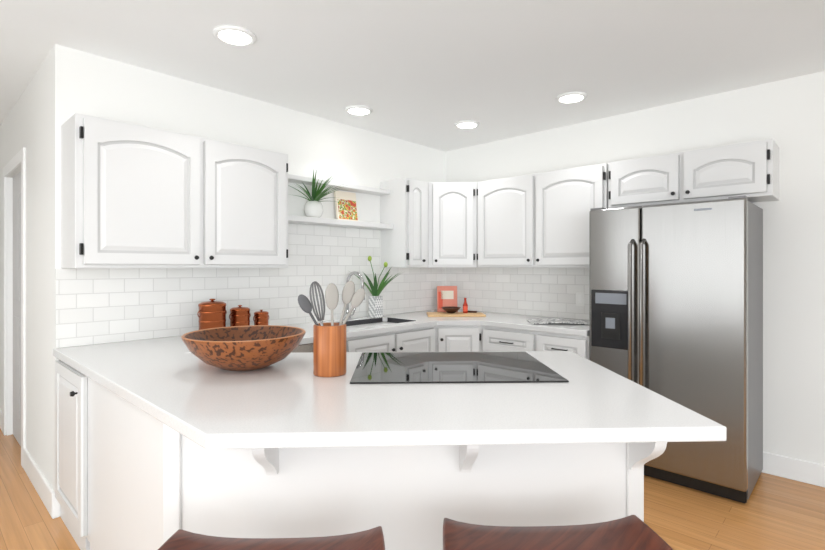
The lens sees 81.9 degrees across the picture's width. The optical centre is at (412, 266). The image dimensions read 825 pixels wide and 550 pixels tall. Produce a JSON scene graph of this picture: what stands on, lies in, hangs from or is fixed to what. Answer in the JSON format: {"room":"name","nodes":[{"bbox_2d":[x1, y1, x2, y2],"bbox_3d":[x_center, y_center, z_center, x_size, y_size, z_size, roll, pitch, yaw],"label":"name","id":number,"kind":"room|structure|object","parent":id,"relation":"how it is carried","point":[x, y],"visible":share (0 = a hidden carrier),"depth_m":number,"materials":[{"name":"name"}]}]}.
{"room":"kitchen","nodes":[
{"label":"kitchen","id":0,"kind":"room"},
{"bbox_2d":[0,51,50,485],"bbox_3d":[-2.996,0.075,3.645,2.880,2.520,0.120,0,0,43],"label":"wall","id":1,"kind":"structure","parent":0,"point":[26,123],"depth_m":2.90,"materials":[{"name":"white paint"}]},
{"bbox_2d":[0,409,2,431],"bbox_3d":[-3.685,1.268,4.201,1.115,0.135,0.015,0,0,43],"label":"baseboard","id":2,"kind":"structure","parent":1,"relation":"attached to","point":[1,413],"depth_m":3.86,"materials":[{"name":"white wood"}]},
{"bbox_2d":[3,147,25,466],"bbox_3d":[-2.911,0.273,3.495,0.980,2.125,0.051,0,0,43],"label":"door frame","id":3,"kind":"structure","parent":1,"relation":"attached to","point":[14,162],"depth_m":3.76,"materials":[{"name":"white wood"}]},
{"bbox_2d":[13,171,20,445],"bbox_3d":[-2.882,0.312,3.526,0.810,2.035,0.046,0,0,43],"label":"door","id":4,"kind":"structure","parent":1,"relation":"attached to","point":[17,306],"depth_m":3.61,"materials":[{"name":"grey paint"}]},
{"bbox_2d":[23,448,59,518],"bbox_3d":[-2.227,1.268,2.835,0.920,0.135,0.025,0,0,43],"label":"baseboard","id":5,"kind":"structure","parent":1,"relation":"attached to","point":[40,483],"depth_m":2.71,"materials":[{"name":"white wood"}]},
{"bbox_2d":[51,44,445,491],"bbox_3d":[-0.781,0.075,3.804,0.128,2.520,3.390,0,0,43],"label":"wall","id":6,"kind":"structure","parent":0,"point":[85,83],"depth_m":3.22,"materials":[{"name":"white paint"}]},
{"bbox_2d":[61,113,287,267],"bbox_3d":[-1.350,-0.373,2.867,0.341,0.764,1.196,0,0,43],"label":"upper cabinet","id":7,"kind":"object","parent":6,"relation":"attached to","point":[135,196],"depth_m":2.62,"materials":[{"name":"white wood"}]},
{"bbox_2d":[288,174,392,229],"bbox_3d":[-0.614,-0.495,3.771,0.173,0.340,1.126,0,0,43],"label":"shelf","id":8,"kind":"object","parent":6,"relation":"attached to","point":[297,179],"visible":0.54,"depth_m":3.75,"materials":[{"name":"white wood"}]},
{"bbox_2d":[288,170,347,217],"bbox_3d":[-0.701,-0.537,3.485,0.401,0.340,0.515,0,0,43],"label":"potted plant","id":9,"kind":"object","parent":8,"relation":"on","point":[313,206],"visible":0.98,"depth_m":3.56,"materials":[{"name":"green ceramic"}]},
{"bbox_2d":[334,190,357,220],"bbox_3d":[-0.541,-0.491,3.895,0.061,0.245,0.210,0,0,43],"label":"picture book","id":10,"kind":"object","parent":8,"relation":"on","point":[346,209],"visible":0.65,"depth_m":3.88,"materials":[{"name":"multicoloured paper"}]},
{"bbox_2d":[380,177,432,267],"bbox_3d":[-0.065,-0.373,4.232,0.341,0.764,0.295,0,0,43],"label":"upper cabinet","id":11,"kind":"object","parent":6,"relation":"attached to","point":[408,206],"depth_m":4.12,"materials":[{"name":"white wood"}]},
{"bbox_2d":[433,182,476,267],"bbox_3d":[0.353,-0.373,4.473,0.618,0.764,0.619,0,0,43],"label":"upper cabinet","id":12,"kind":"object","parent":6,"relation":"attached to","point":[454,203],"depth_m":4.23,"materials":[{"name":"white wood"}]},
{"bbox_2d":[0,429,824,549],"bbox_3d":[-0.020,1.365,1.612,10.240,0.060,5.540,0,0,43],"label":"floor","id":13,"kind":"structure","parent":0,"point":[774,512],"depth_m":2.54,"materials":[{"name":"brown wood"}]},
{"bbox_2d":[158,526,384,549],"bbox_3d":[-0.344,1.014,1.086,0.564,0.646,0.380,0,0,-1],"label":"stool","id":14,"kind":"object","parent":13,"relation":"on","point":[369,539],"visible":1,"depth_m":1.23,"materials":[{"name":"brown leather"}]},
{"bbox_2d":[53,271,725,549],"bbox_3d":[0.247,0.686,2.730,2.853,1.298,3.302,0,0,43],"label":"kitchen counter","id":15,"kind":"object","parent":13,"relation":"on","point":[410,431],"visible":0.9,"depth_m":1.54,"materials":[{"name":"white stone"}]},
{"bbox_2d":[197,299,226,329],"bbox_3d":[-1.238,0.317,2.944,0.161,0.235,0.183,0,0,43],"label":"canister","id":16,"kind":"object","parent":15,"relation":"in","point":[212,313],"visible":0.83,"depth_m":2.88,"materials":[{"name":"orange metal"}]},
{"bbox_2d":[229,305,250,325],"bbox_3d":[-1.115,0.342,3.075,0.124,0.185,0.147,0,0,43],"label":"canister","id":17,"kind":"object","parent":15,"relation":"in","point":[239,316],"visible":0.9,"depth_m":3.03,"materials":[{"name":"orange metal"}]},
{"bbox_2d":[181,325,305,370],"bbox_3d":[-0.720,0.359,2.058,0.506,0.149,0.506,0,0,43],"label":"bowl","id":18,"kind":"object","parent":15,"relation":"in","point":[243,348],"visible":1,"depth_m":1.92,"materials":[{"name":"brown wood"}]},
{"bbox_2d":[253,310,268,324],"bbox_3d":[-1.012,0.361,3.185,0.095,0.145,0.119,0,0,43],"label":"canister","id":19,"kind":"object","parent":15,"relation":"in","point":[260,317],"visible":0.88,"depth_m":3.15,"materials":[{"name":"orange metal"}]},
{"bbox_2d":[298,281,364,376],"bbox_3d":[-0.327,0.245,1.926,0.191,0.377,0.195,0,0,43],"label":"utensil holder","id":20,"kind":"object","parent":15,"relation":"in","point":[329,349],"visible":1,"depth_m":1.89,"materials":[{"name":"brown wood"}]},
{"bbox_2d":[349,256,399,317],"bbox_3d":[-0.254,0.172,3.960,0.348,0.523,0.534,0,0,43],"label":"potted plant","id":21,"kind":"object","parent":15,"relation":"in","point":[375,304],"visible":0.98,"depth_m":3.99,"materials":[{"name":"green plant"}]},
{"bbox_2d":[53,308,725,449],"bbox_3d":[0.255,0.455,2.739,2.853,0.040,3.278,0,0,43],"label":"countertop","id":22,"kind":"structure","parent":15,"relation":"on","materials":[{"name":"stone"}]},
{"bbox_2d":[343,271,364,320],"bbox_3d":[-0.444,0.236,3.840,0.236,0.398,0.119,0,0,43],"label":"faucet","id":23,"kind":"object","parent":22,"relation":"on","point":[354,272],"depth_m":3.85,"materials":[{"name":"silver metal"}]},
{"bbox_2d":[349,351,568,383],"bbox_3d":[0.168,0.431,2.075,1.008,0.006,1.008,0,0,43],"label":"cooktop","id":24,"kind":"object","parent":22,"relation":"in","point":[490,367],"depth_m":2.00,"materials":[{"name":"black glass"}]},
{"bbox_2d":[427,312,485,316],"bbox_3d":[0.382,0.425,4.228,0.500,0.018,0.260,0,0,-2],"label":"cutting board","id":25,"kind":"object","parent":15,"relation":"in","point":[445,314],"visible":0.85,"depth_m":4.12,"materials":[{"name":"brown wood"}]},
{"bbox_2d":[437,286,457,311],"bbox_3d":[0.330,0.309,4.528,0.190,0.246,0.065,0,0,-2],"label":"cookbook","id":26,"kind":"object","parent":25,"relation":"on","point":[446,296],"visible":0.9,"depth_m":4.51,"materials":[{"name":"red paper"}]},
{"bbox_2d":[441,306,460,312],"bbox_3d":[0.345,0.390,4.255,0.176,0.050,0.176,0,0,43],"label":"bowl","id":27,"kind":"object","parent":25,"relation":"on","point":[450,309],"visible":1,"depth_m":4.21,"materials":[{"name":"brown"}]},
{"bbox_2d":[463,298,467,312],"bbox_3d":[0.473,0.347,4.259,0.046,0.136,0.046,0,0,43],"label":"sauce bottle","id":28,"kind":"object","parent":25,"relation":"on","point":[465,307],"visible":1,"depth_m":4.25,"materials":[{"name":"red glass"}]},
{"bbox_2d":[526,318,588,324],"bbox_3d":[1.120,0.424,3.684,0.430,0.017,0.280,0,0,5],"label":"magazine","id":29,"kind":"object","parent":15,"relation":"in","point":[550,320],"visible":0.86,"depth_m":3.66,"materials":[{"name":"paper"}]},
{"bbox_2d":[443,515,672,549],"bbox_3d":[0.359,1.014,1.144,0.564,0.646,0.380,0,0,-1],"label":"stool","id":30,"kind":"object","parent":13,"relation":"on","point":[632,532],"visible":1,"depth_m":1.25,"materials":[{"name":"brown wood"}]},
{"bbox_2d":[589,196,762,502],"bbox_3d":[1.703,0.471,3.116,0.882,1.727,0.687,0,0,43],"label":"refrigerator","id":31,"kind":"object","parent":13,"relation":"on","point":[676,302],"visible":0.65,"depth_m":2.83,"materials":[{"name":"grey metal"}]},
{"bbox_2d":[0,0,824,151],"bbox_3d":[-0.020,-1.215,1.612,10.240,0.060,5.540,0,0,43],"label":"ceiling","id":32,"kind":"structure","parent":0,"point":[429,73],"depth_m":2.62,"materials":[{"name":"white paint"}]},
{"bbox_2d":[213,25,256,45],"bbox_3d":[-0.908,-1.177,2.434,0.210,0.015,0.210,0,0,43],"label":"recessed light","id":33,"kind":"object","parent":32,"relation":"in","point":[233,35],"visible":1,"depth_m":2.42,"materials":[{"name":"white plastic"}]},
{"bbox_2d":[345,105,372,115],"bbox_3d":[-0.406,-1.177,3.596,0.210,0.015,0.210,0,0,43],"label":"recessed light","id":34,"kind":"object","parent":32,"relation":"in","point":[359,110],"visible":1,"depth_m":3.58,"materials":[{"name":"white plastic"}]},
{"bbox_2d":[454,120,479,128],"bbox_3d":[0.454,-1.177,3.954,0.210,0.015,0.210,0,0,43],"label":"recessed light","id":35,"kind":"object","parent":32,"relation":"in","point":[467,124],"visible":1,"depth_m":3.93,"materials":[{"name":"white plastic"}]},
{"bbox_2d":[556,91,586,103],"bbox_3d":[1.109,-1.177,3.323,0.210,0.015,0.210,0,0,43],"label":"recessed light","id":36,"kind":"object","parent":32,"relation":"in","point":[570,97],"visible":0.96,"depth_m":3.30,"materials":[{"name":"white plastic"}]},
{"bbox_2d":[445,71,824,464],"bbox_3d":[2.927,0.075,2.554,7.000,2.520,0.128,0,0,43],"label":"wall","id":37,"kind":"structure","parent":0,"point":[787,116],"depth_m":3.08,"materials":[{"name":"white paint"}]},
{"bbox_2d":[477,163,604,267],"bbox_3d":[1.095,-0.373,3.966,1.147,0.764,0.341,0,0,43],"label":"upper cabinet","id":38,"kind":"object","parent":37,"relation":"attached to","point":[538,220],"depth_m":3.81,"materials":[{"name":"white wood"}]},
{"bbox_2d":[576,292,583,305],"bbox_3d":[1.380,0.268,3.917,0.070,0.115,0.007,0,0,43],"label":"electrical outlet plate","id":39,"kind":"object","parent":37,"relation":"attached to","point":[579,298],"visible":1,"depth_m":3.92,"materials":[{"name":"white plastic"}]},
{"bbox_2d":[605,138,778,208],"bbox_3d":[1.871,-0.588,3.235,0.960,0.335,0.341,0,0,43],"label":"upper cabinet","id":40,"kind":"object","parent":37,"relation":"attached to","point":[749,169],"depth_m":3.05,"materials":[{"name":"white wood"}]},
{"bbox_2d":[762,452,824,486],"bbox_3d":[3.528,1.268,1.902,5.170,0.135,0.015,0,0,43],"label":"baseboard","id":41,"kind":"structure","parent":37,"relation":"attached to","point":[808,472],"depth_m":2.97,"materials":[{"name":"white wood"}]}
]}

